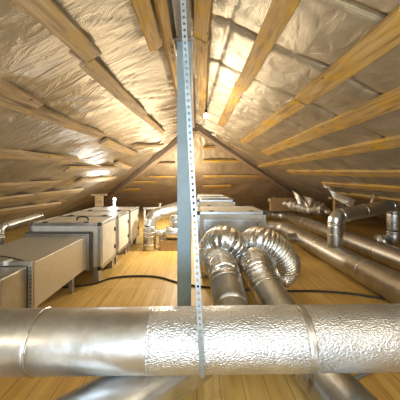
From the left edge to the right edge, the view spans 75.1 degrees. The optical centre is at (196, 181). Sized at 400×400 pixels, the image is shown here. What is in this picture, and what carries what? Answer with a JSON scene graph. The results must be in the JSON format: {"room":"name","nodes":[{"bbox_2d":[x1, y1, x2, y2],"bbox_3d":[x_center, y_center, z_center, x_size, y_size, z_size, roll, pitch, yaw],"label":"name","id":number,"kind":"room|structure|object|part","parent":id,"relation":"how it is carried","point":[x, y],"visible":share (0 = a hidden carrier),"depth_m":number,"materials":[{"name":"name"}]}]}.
{"room":"mechanical room","nodes":[
{"label":"mechanical room","id":0,"kind":"room"},
{"bbox_2d":[0,0,399,231],"bbox_3d":[0.444,-0.070,5.230,12.074,3.060,16.861,0,0,0],"label":"ceiling","id":1,"kind":"structure","parent":0,"point":[33,60],"depth_m":3.21,"materials":[{"name":"metal"}]},
{"bbox_2d":[0,78,43,109],"bbox_3d":[-1.544,-0.740,2.232,0.136,0.111,0.575,0,0,-1],"label":"batten","id":2,"kind":"object","parent":1,"relation":"attached to","point":[6,88],"visible":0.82,"depth_m":2.19,"materials":[{"name":"brown wood"}]},
{"bbox_2d":[0,202,60,214],"bbox_3d":[-4.021,0.623,6.318,0.198,0.176,2.544,0,0,-2],"label":"batten","id":3,"kind":"object","parent":1,"relation":"attached to","point":[46,205],"visible":0.98,"depth_m":6.07,"materials":[{"name":"brown wood"}]},
{"bbox_2d":[0,180,61,189],"bbox_3d":[-2.975,0.047,4.654,0.172,0.176,1.650,0,0,3],"label":"batten","id":4,"kind":"object","parent":1,"relation":"attached to","point":[30,184],"visible":0.99,"depth_m":4.53,"materials":[{"name":"brown wood"}]},
{"bbox_2d":[0,148,79,163],"bbox_3d":[-2.239,-0.357,3.807,0.154,0.160,1.844,0,0,3],"label":"batten","id":5,"kind":"object","parent":1,"relation":"attached to","point":[6,153],"visible":1,"depth_m":3.56,"materials":[{"name":"brown wood"}]},
{"bbox_2d":[0,188,83,202],"bbox_3d":[-3.389,0.275,5.907,0.172,0.215,3.017,0,0,3],"label":"batten","id":6,"kind":"object","parent":1,"relation":"attached to","point":[3,199],"visible":0.99,"depth_m":5.46,"materials":[{"name":"brown wood"}]},
{"bbox_2d":[0,94,105,138],"bbox_3d":[-1.580,-0.720,3.134,0.140,0.150,2.159,0,0,2],"label":"batten","id":7,"kind":"object","parent":1,"relation":"attached to","point":[43,113],"visible":0.94,"depth_m":2.78,"materials":[{"name":"brown wood"}]},
{"bbox_2d":[12,0,101,61],"bbox_3d":[-0.934,-1.076,1.823,0.159,0.153,0.880,0,0,5],"label":"batten","id":8,"kind":"object","parent":1,"relation":"attached to","point":[47,13],"visible":1,"depth_m":1.76,"materials":[{"name":"brown wood"}]},
{"bbox_2d":[63,166,118,171],"bbox_3d":[-2.322,-0.311,5.961,0.157,0.248,2.217,0,0,6],"label":"batten","id":9,"kind":"object","parent":1,"relation":"attached to","point":[69,168],"visible":0.99,"depth_m":5.57,"materials":[{"name":"brown wood"}]},
{"bbox_2d":[74,176,116,183],"bbox_3d":[-2.751,-0.076,7.269,0.216,0.248,2.135,0,0,5],"label":"batten","id":10,"kind":"object","parent":1,"relation":"attached to","point":[105,178],"visible":1,"depth_m":6.92,"materials":[{"name":"brown wood"}]},
{"bbox_2d":[79,58,146,117],"bbox_3d":[-0.929,-1.079,3.280,0.152,0.156,2.002,0,0,2],"label":"batten","id":11,"kind":"object","parent":1,"relation":"attached to","point":[93,68],"visible":0.98,"depth_m":2.80,"materials":[{"name":"brown wood"}]},
{"bbox_2d":[98,137,137,155],"bbox_3d":[-1.593,-0.708,5.538,0.174,0.137,2.204,0,0,1],"label":"batten","id":12,"kind":"object","parent":1,"relation":"attached to","point":[106,142],"visible":1,"depth_m":5.12,"materials":[{"name":"brown wood"}]},
{"bbox_2d":[113,161,131,169],"bbox_3d":[-2.059,-0.457,7.319,0.155,0.150,1.633,0,0,-2],"label":"batten","id":13,"kind":"object","parent":1,"relation":"attached to","point":[118,163],"visible":1,"depth_m":7.08,"materials":[{"name":"brown wood"}]},
{"bbox_2d":[121,188,140,191],"bbox_3d":[-3.066,0.346,11.231,1.246,0.172,0.202,0,0,4],"label":"batten","id":14,"kind":"object","parent":1,"relation":"attached to","point":[128,189],"visible":0.71,"depth_m":11.13,"materials":[{"name":"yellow wood"}]},
{"bbox_2d":[131,181,155,183],"bbox_3d":[-2.265,0.011,10.517,1.240,0.120,0.150,0,0,2],"label":"batten","id":15,"kind":"object","parent":1,"relation":"attached to","point":[134,182],"visible":0.67,"depth_m":10.48,"materials":[{"name":"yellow wood"}]},
{"bbox_2d":[94,127,196,206],"bbox_3d":[-2.561,-0.090,10.120,0.208,2.902,7.758,0,0,-41],"label":"rafter","id":16,"kind":"object","parent":1,"relation":"attached to","point":[172,146],"visible":0.8,"depth_m":9.16,"materials":[{"name":"brown wood"}]},
{"bbox_2d":[131,0,161,51],"bbox_3d":[-0.420,-1.339,1.892,0.138,0.112,1.408,0,0,1],"label":"board","id":17,"kind":"object","parent":1,"relation":"attached to","point":[143,8],"visible":1,"depth_m":2.15,"materials":[{"name":"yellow wood"}]},
{"bbox_2d":[132,143,163,147],"bbox_3d":[-1.203,-0.927,6.596,0.128,0.327,1.574,0,0,16],"label":"batten","id":18,"kind":"object","parent":1,"relation":"attached to","point":[149,144],"visible":1,"depth_m":6.44,"materials":[{"name":"brown wood"}]},
{"bbox_2d":[141,113,164,133],"bbox_3d":[-0.845,-1.126,5.058,0.112,0.152,1.904,0,0,4],"label":"batten","id":19,"kind":"object","parent":1,"relation":"attached to","point":[146,118],"visible":0.87,"depth_m":4.90,"materials":[{"name":"brown wood"}]},
{"bbox_2d":[149,176,174,177],"bbox_3d":[-1.362,-0.194,10.083,1.014,0.094,0.128,0,0,0],"label":"batten","id":20,"kind":"object","parent":1,"relation":"attached to","point":[149,176],"visible":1,"depth_m":10.05,"materials":[{"name":"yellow wood"}]},
{"bbox_2d":[153,0,176,97],"bbox_3d":[-0.284,-1.375,2.802,0.122,0.139,3.219,0,0,0],"label":"board","id":21,"kind":"object","parent":1,"relation":"attached to","point":[161,7],"visible":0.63,"depth_m":2.36,"materials":[{"name":"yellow wood"}]},
{"bbox_2d":[156,162,174,164],"bbox_3d":[-1.137,-0.641,9.133,0.752,0.109,0.130,0,0,3],"label":"batten","id":22,"kind":"object","parent":1,"relation":"attached to","point":[159,163],"visible":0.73,"depth_m":9.08,"materials":[{"name":"brown wood"}]},
{"bbox_2d":[196,39,209,118],"bbox_3d":[0.095,-1.475,4.310,0.151,0.112,3.202,0,0,1],"label":"board","id":23,"kind":"object","parent":1,"relation":"attached to","point":[202,48],"visible":0.87,"depth_m":3.40,"materials":[{"name":"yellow wood"}]},
{"bbox_2d":[194,0,212,41],"bbox_3d":[0.051,-1.500,1.948,0.162,0.117,1.516,0,0,0],"label":"board","id":24,"kind":"object","parent":1,"relation":"attached to","point":[202,9],"visible":1,"depth_m":2.34,"materials":[{"name":"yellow wood"}]},
{"bbox_2d":[203,185,230,187],"bbox_3d":[0.837,0.178,10.875,1.172,0.148,0.201,0,0,2],"label":"batten","id":25,"kind":"object","parent":1,"relation":"attached to","point":[204,186],"visible":1,"depth_m":10.84,"materials":[{"name":"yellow wood"}]},
{"bbox_2d":[203,160,239,161],"bbox_3d":[0.893,-0.724,8.957,1.396,0.094,0.129,0,0,0],"label":"batten","id":26,"kind":"object","parent":1,"relation":"attached to","point":[203,160],"visible":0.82,"depth_m":8.94,"materials":[{"name":"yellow wood"}]},
{"bbox_2d":[218,82,243,126],"bbox_3d":[0.562,-1.294,4.713,0.158,0.119,2.442,0,0,-1],"label":"batten","id":27,"kind":"object","parent":1,"relation":"attached to","point":[236,93],"visible":0.94,"depth_m":4.25,"materials":[{"name":"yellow wood"}]},
{"bbox_2d":[203,175,262,177],"bbox_3d":[1.481,-0.221,10.024,2.505,0.111,0.129,0,0,1],"label":"batten","id":28,"kind":"object","parent":1,"relation":"attached to","point":[204,176],"visible":0.84,"depth_m":9.99,"materials":[{"name":"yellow wood"}]},
{"bbox_2d":[196,126,305,201],"bbox_3d":[2.936,-0.093,10.125,8.346,2.886,0.168,0,0,-45],"label":"rafter","id":29,"kind":"object","parent":1,"relation":"attached to","point":[200,131],"visible":0.6,"depth_m":8.49,"materials":[{"name":"brown wood"}]},
{"bbox_2d":[209,133,304,199],"bbox_3d":[3.009,-0.141,9.890,7.369,2.470,0.300,0,0,-45],"label":"strip","id":30,"kind":"object","parent":29,"relation":"attached to","point":[214,135],"visible":0.73,"depth_m":8.63,"materials":[{"name":"silver metal"}]},
{"bbox_2d":[235,0,299,91],"bbox_3d":[0.610,-1.272,2.602,0.175,0.126,1.877,0,0,-1],"label":"batten","id":31,"kind":"object","parent":1,"relation":"attached to","point":[279,13],"visible":1,"depth_m":2.24,"materials":[{"name":"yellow wood"}]},
{"bbox_2d":[240,99,305,143],"bbox_3d":[1.207,-0.991,4.866,0.167,0.152,3.438,0,0,-1],"label":"batten","id":32,"kind":"object","parent":1,"relation":"attached to","point":[294,105],"visible":0.95,"depth_m":3.95,"materials":[{"name":"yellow wood"}]},
{"bbox_2d":[258,158,288,167],"bbox_3d":[2.171,-0.539,8.209,0.114,0.104,3.923,0,0,-1],"label":"batten","id":33,"kind":"object","parent":1,"relation":"attached to","point":[282,160],"visible":0.71,"depth_m":7.32,"materials":[{"name":"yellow wood"}]},
{"bbox_2d":[292,190,308,207],"bbox_3d":[3.220,0.520,8.100,0.542,0.537,0.121,0,0,42],"label":"flap","id":34,"kind":"object","parent":1,"relation":"hanging from","point":[300,200],"visible":1,"depth_m":8.09,"materials":[{"name":"silver metal"}]},
{"bbox_2d":[261,87,399,154],"bbox_3d":[1.752,-0.735,4.375,0.206,0.139,4.556,0,0,0],"label":"batten","id":35,"kind":"object","parent":1,"relation":"attached to","point":[388,102],"visible":0.98,"depth_m":2.97,"materials":[{"name":"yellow wood"}]},
{"bbox_2d":[275,135,399,164],"bbox_3d":[2.266,-0.492,4.937,0.188,0.169,4.347,0,0,-1],"label":"batten","id":36,"kind":"object","parent":1,"relation":"attached to","point":[394,141],"visible":0.97,"depth_m":3.76,"materials":[{"name":"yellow wood"}]},
{"bbox_2d":[328,189,355,206],"bbox_3d":[3.619,0.398,6.498,0.227,0.440,0.592,0,0,-33],"label":"flap","id":37,"kind":"object","parent":1,"relation":"hanging from","point":[348,201],"visible":0.98,"depth_m":6.42,"materials":[{"name":"silver metal"}]},
{"bbox_2d":[287,169,399,177],"bbox_3d":[2.887,-0.202,5.607,0.203,0.303,3.911,0,0,-6],"label":"batten","id":38,"kind":"object","parent":1,"relation":"attached to","point":[394,173],"visible":0.94,"depth_m":4.85,"materials":[{"name":"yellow wood"}]},
{"bbox_2d":[294,5,399,104],"bbox_3d":[1.252,-0.971,2.295,0.195,0.127,1.603,0,0,0],"label":"batten","id":39,"kind":"object","parent":1,"relation":"attached to","point":[385,35],"visible":1,"depth_m":1.99,"materials":[{"name":"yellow wood"}]},
{"bbox_2d":[322,182,399,191],"bbox_3d":[3.513,0.093,5.627,0.202,0.207,2.702,0,0,-4],"label":"batten","id":40,"kind":"object","parent":1,"relation":"attached to","point":[391,188],"visible":0.96,"depth_m":5.38,"materials":[{"name":"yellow wood"}]},
{"bbox_2d":[337,192,399,203],"bbox_3d":[4.103,0.370,6.154,0.204,0.190,2.378,0,0,-3],"label":"batten","id":41,"kind":"object","parent":1,"relation":"attached to","point":[361,196],"visible":0.78,"depth_m":6.12,"materials":[{"name":"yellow wood"}]},
{"bbox_2d":[0,210,399,399],"bbox_3d":[0.444,1.490,5.280,12.274,0.060,16.961,0,0,0],"label":"floor","id":42,"kind":"structure","parent":0,"point":[315,273],"depth_m":3.38,"materials":[{"name":"brown wood"}]},
{"bbox_2d":[0,212,43,244],"bbox_3d":[-2.600,0.979,3.836,0.124,0.962,0.948,0,0,0],"label":"pipe","id":43,"kind":"object","parent":42,"relation":"on","point":[4,226],"visible":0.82,"depth_m":3.69,"materials":[{"name":"metal"}]},
{"bbox_2d":[0,232,92,308],"bbox_3d":[-1.980,1.090,2.928,0.940,0.740,1.695,0,0,0],"label":"duct","id":44,"kind":"object","parent":42,"relation":"on","point":[50,260],"visible":0.88,"depth_m":2.84,"materials":[{"name":"metal"}]},
{"bbox_3d":[-1.980,0.993,3.737,0.940,0.545,0.075,0,0,0],"label":"gasket frame","id":45,"kind":"part","parent":44,"relation":"part of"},
{"bbox_3d":[-1.655,1.337,3.425,0.050,0.245,0.050,0,0,0],"label":"leg","id":46,"kind":"part","parent":44,"relation":"part of","materials":[{"name":"metal"}]},
{"bbox_2d":[29,215,116,281],"bbox_3d":[-1.910,0.997,4.170,1.068,0.927,0.788,0,0,0],"label":"handler","id":47,"kind":"object","parent":42,"relation":"on","point":[104,228],"visible":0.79,"depth_m":3.82,"materials":[{"name":"metal"}]},
{"bbox_3d":[-1.920,0.940,3.808,0.950,0.600,0.033,0,0,0],"label":"panel","id":48,"kind":"part","parent":47,"relation":"part of","materials":[{"name":"grey metal"}]},
{"bbox_3d":[-1.920,0.622,4.170,0.950,0.037,0.690,0,0,0],"label":"panel","id":49,"kind":"part","parent":47,"relation":"part of","materials":[{"name":"grey metal"}]},
{"bbox_3d":[-1.404,0.935,4.135,0.016,0.550,0.560,0,0,0],"label":"access door","id":50,"kind":"part","parent":47,"relation":"part of","materials":[{"name":"grey metal"}]},
{"bbox_3d":[-1.429,0.940,4.170,0.033,0.600,0.690,0,0,0],"label":"panel","id":51,"kind":"part","parent":47,"relation":"part of","materials":[{"name":"grey metal"}]},
{"bbox_2d":[59,210,129,263],"bbox_3d":[-1.910,1.020,4.995,1.068,0.879,0.818,0,0,0],"label":"handler","id":52,"kind":"object","parent":42,"relation":"on","point":[123,217],"visible":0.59,"depth_m":4.97,"materials":[{"name":"metal"}]},
{"bbox_3d":[-1.920,0.622,4.995,0.950,0.037,0.720,0,0,0],"label":"panel","id":53,"kind":"part","parent":52,"relation":"part of","materials":[{"name":"grey metal"}]},
{"bbox_3d":[-1.404,0.935,4.960,0.016,0.550,0.590,0,0,0],"label":"access door","id":54,"kind":"part","parent":52,"relation":"part of","materials":[{"name":"grey metal"}]},
{"bbox_2d":[91,194,106,206],"bbox_3d":[-3.308,0.930,8.800,0.494,1.060,0.160,0,0,0],"label":"prop","id":55,"kind":"object","parent":42,"relation":"on","point":[99,198],"visible":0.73,"depth_m":8.74,"materials":[{"name":"brown wood"}]},
{"bbox_3d":[-3.308,0.430,8.800,0.494,0.060,0.160,0,0,0],"label":"head plate","id":56,"kind":"part","parent":55,"relation":"part of","materials":[{"name":"brown wood"}]},
{"bbox_3d":[-3.308,0.960,8.800,0.254,1.000,0.120,0,0,0],"label":"post","id":57,"kind":"part","parent":55,"relation":"part of","materials":[{"name":"brown wood"}]},
{"bbox_2d":[82,206,138,251],"bbox_3d":[-1.910,1.020,5.865,1.068,0.879,0.878,0,0,0],"label":"handler","id":58,"kind":"object","parent":42,"relation":"on","point":[134,211],"visible":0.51,"depth_m":5.81,"materials":[{"name":"metal"}]},
{"bbox_3d":[-1.920,0.622,5.865,0.950,0.037,0.780,0,0,0],"label":"panel","id":59,"kind":"part","parent":58,"relation":"part of","materials":[{"name":"grey metal"}]},
{"bbox_3d":[-1.404,0.935,5.830,0.016,0.550,0.650,0,0,0],"label":"access door","id":60,"kind":"part","parent":58,"relation":"part of","materials":[{"name":"grey metal"}]},
{"bbox_2d":[55,266,248,399],"bbox_3d":[-0.369,1.124,1.573,0.578,0.637,2.612,0,0,41],"label":"spiral duct","id":61,"kind":"object","parent":42,"relation":"on","point":[226,282],"visible":0.47,"depth_m":1.49,"materials":[{"name":"metal"}]},
{"bbox_2d":[0,303,399,377],"bbox_3d":[0.000,0.903,1.500,4.404,0.392,0.349,0,0,0],"label":"duct","id":62,"kind":"object","parent":61,"relation":"on","point":[296,338],"visible":0.98,"depth_m":1.36,"materials":[{"name":"metal"}]},
{"bbox_2d":[197,225,247,276],"bbox_3d":[0.320,0.853,3.238,0.644,0.681,1.363,0,0,12],"label":"flexible duct","id":63,"kind":"object","parent":61,"relation":"attached to","point":[221,245],"visible":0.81,"depth_m":2.95,"materials":[{"name":"metal"}]},
{"bbox_2d":[143,203,170,226],"bbox_3d":[-0.975,0.993,6.450,0.712,0.935,0.060,0,0,0],"label":"stand","id":64,"kind":"object","parent":42,"relation":"on","point":[144,208],"visible":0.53,"depth_m":6.43,"materials":[{"name":"metal"}]},
{"bbox_2d":[143,202,176,250],"bbox_3d":[-0.760,0.961,5.838,0.987,0.999,0.282,0,0,-42],"label":"duct","id":65,"kind":"object","parent":42,"relation":"on","point":[149,228],"visible":0.83,"depth_m":5.53,"materials":[{"name":"metal"}]},
{"bbox_2d":[160,238,176,250],"bbox_3d":[-0.530,1.350,5.620,0.500,0.220,0.240,0,0,0],"label":"wooden block","id":66,"kind":"object","parent":42,"relation":"on","point":[165,244],"visible":0.54,"depth_m":5.50,"materials":[{"name":"wood"}]},
{"bbox_2d":[155,215,176,238],"bbox_3d":[-0.600,0.978,5.620,0.600,0.515,0.270,0,0,0],"label":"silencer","id":67,"kind":"object","parent":66,"relation":"on","point":[168,232],"visible":0.73,"depth_m":5.54,"materials":[{"name":"metal"}]},
{"bbox_2d":[174,38,192,305],"bbox_3d":[-0.135,-0.005,2.760,0.230,2.930,0.260,0,0,0],"label":"steel column","id":68,"kind":"structure","parent":42,"relation":"on","point":[183,178],"depth_m":2.69,"materials":[{"name":"metal"}]},
{"bbox_2d":[172,0,194,128],"bbox_3d":[-0.135,-1.520,1.975,0.143,0.100,10.350,0,0,0],"label":"ridge beam","id":69,"kind":"structure","parent":68,"relation":"on","point":[176,5],"depth_m":2.44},
{"bbox_2d":[180,0,204,377],"bbox_3d":[-0.035,-0.192,1.500,0.158,2.555,0.364,0,0,0],"label":"strap","id":70,"kind":"object","parent":69,"relation":"hanging from","point":[198,302],"visible":0.98,"depth_m":1.32,"materials":[{"name":"metal"}]},
{"bbox_3d":[-0.138,-1.462,2.765,0.195,0.015,0.210,0,0,0],"label":"cap plate","id":71,"kind":"part","parent":68,"relation":"part of","materials":[{"name":"grey metal"}]},
{"bbox_2d":[197,196,234,205],"bbox_3d":[0.400,0.903,5.900,0.808,1.114,1.208,0,0,0],"label":"handler","id":72,"kind":"object","parent":42,"relation":"on","point":[230,201],"visible":0.3,"depth_m":5.31,"materials":[{"name":"metal"}]},
{"bbox_2d":[198,195,228,198],"bbox_3d":[0.340,0.331,5.850,0.640,0.026,0.900,0,0,0],"label":"sheet","id":73,"kind":"object","parent":72,"relation":"on","point":[224,196],"visible":0.86,"depth_m":5.41,"materials":[{"name":"metal"}]},
{"bbox_2d":[198,194,223,195],"bbox_3d":[0.300,0.296,5.900,0.560,0.026,0.600,0,0,0],"label":"sheet","id":74,"kind":"object","parent":73,"relation":"on","point":[198,194],"visible":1,"depth_m":5.60,"materials":[{"name":"metal"}]},
{"bbox_3d":[0.390,0.800,5.329,0.690,0.790,0.033,0,0,0],"label":"panel","id":75,"kind":"part","parent":72,"relation":"part of","materials":[{"name":"grey metal"}]},
{"bbox_2d":[61,275,384,299],"bbox_3d":[-0.001,1.446,3.674,4.721,0.028,0.539,0,0,5],"label":"cable","id":76,"kind":"object","parent":42,"relation":"on","point":[103,280],"visible":0.58,"depth_m":3.57,"materials":[{"name":"black rubber"}]},
{"bbox_2d":[197,205,265,277],"bbox_3d":[0.535,0.948,4.402,1.078,1.024,1.004,0,0,0],"label":"handler","id":77,"kind":"object","parent":42,"relation":"on","point":[242,218],"visible":0.52,"depth_m":3.95,"materials":[{"name":"metal"}]},
{"bbox_3d":[0.525,0.476,4.425,0.960,0.037,0.860,0,0,0],"label":"panel","id":78,"kind":"part","parent":77,"relation":"part of","materials":[{"name":"grey metal"}]},
{"bbox_3d":[0.525,0.845,4.425,1.050,0.790,0.950,0,0,0],"label":"frame","id":79,"kind":"part","parent":77,"relation":"part of","materials":[{"name":"metal"}]},
{"bbox_3d":[0.525,0.845,3.978,0.960,0.700,0.033,0,0,0],"label":"panel","id":80,"kind":"part","parent":77,"relation":"part of","materials":[{"name":"grey metal"}]},
{"bbox_2d":[250,273,377,399],"bbox_3d":[0.905,1.168,1.380,0.312,0.581,2.585,0,0,-11],"label":"spiral duct","id":81,"kind":"object","parent":42,"relation":"on","point":[266,288],"visible":0.57,"depth_m":1.61,"materials":[{"name":"metal"}]},
{"bbox_2d":[240,226,300,288],"bbox_3d":[0.895,0.953,3.182,0.768,0.823,1.393,0,0,7],"label":"flexible duct","id":82,"kind":"object","parent":81,"relation":"attached to","point":[268,251],"visible":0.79,"depth_m":2.99,"materials":[{"name":"metal"}]},
{"bbox_2d":[315,201,327,207],"bbox_3d":[4.335,0.830,9.416,0.725,0.338,0.346,0,0,29],"label":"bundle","id":83,"kind":"object","parent":42,"relation":"on","point":[318,202],"visible":0.27,"depth_m":9.25,"materials":[{"name":"silver metal"}]},
{"bbox_2d":[263,210,399,270],"bbox_3d":[2.760,1.239,5.339,1.543,0.440,9.478,0,0,0],"label":"duct","id":84,"kind":"object","parent":42,"relation":"on","point":[386,254],"visible":0.78,"depth_m":5.27,"materials":[{"name":"metal"}]},
{"bbox_2d":[269,198,294,210],"bbox_3d":[3.139,0.827,9.600,0.886,0.472,0.200,0,0,0],"label":"case","id":85,"kind":"object","parent":84,"relation":"on","point":[275,204],"visible":0.82,"depth_m":9.50,"materials":[{"name":"cardboard"}]},
{"bbox_2d":[282,200,331,216],"bbox_3d":[3.511,0.828,8.353,0.447,0.476,1.624,0,0,-35],"label":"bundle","id":86,"kind":"object","parent":84,"relation":"on","point":[320,209],"visible":0.88,"depth_m":8.11,"materials":[{"name":"silver metal"}]},
{"bbox_2d":[303,195,315,207],"bbox_3d":[3.471,0.603,8.042,0.412,0.368,0.161,0,0,40],"label":"flap","id":87,"kind":"object","parent":86,"relation":"on","point":[310,201],"visible":1,"depth_m":8.00,"materials":[{"name":"silver metal"}]},
{"bbox_2d":[373,230,399,246],"bbox_3d":[3.731,1.125,5.040,0.461,0.351,0.282,0,0,0],"label":"pipe elbow","id":88,"kind":"object","parent":84,"relation":"attached to","point":[391,238],"visible":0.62,"depth_m":4.93,"materials":[{"name":"metal"}]},
{"bbox_2d":[266,221,399,303],"bbox_3d":[1.989,1.278,4.161,1.266,0.372,7.140,0,0,-1],"label":"duct","id":89,"kind":"object","parent":42,"relation":"on","point":[384,281],"visible":0.67,"depth_m":3.86,"materials":[{"name":"metal"}]},
{"bbox_2d":[327,200,399,247],"bbox_3d":[3.109,0.732,4.774,1.762,0.792,0.263,0,0,-20],"label":"pipe","id":90,"kind":"object","parent":89,"relation":"on","point":[391,208],"visible":1,"depth_m":4.58,"materials":[{"name":"metal"}]},
{"bbox_2d":[328,197,350,229],"bbox_3d":[3.837,0.930,7.000,0.536,1.060,0.160,0,0,0],"label":"prop","id":91,"kind":"object","parent":42,"relation":"on","point":[337,204],"visible":0.35,"depth_m":6.94,"materials":[{"name":"brown wood"}]},
{"bbox_3d":[3.837,0.960,7.000,0.296,1.000,0.120,0,0,0],"label":"post","id":92,"kind":"part","parent":91,"relation":"part of","materials":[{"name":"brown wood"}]},
{"bbox_2d":[354,373,370,379],"bbox_3d":[1.282,1.446,1.974,0.700,0.030,0.051,0,0,-20],"label":"cable","id":93,"kind":"object","parent":42,"relation":"on","point":[360,375],"visible":0.21,"depth_m":1.93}
]}

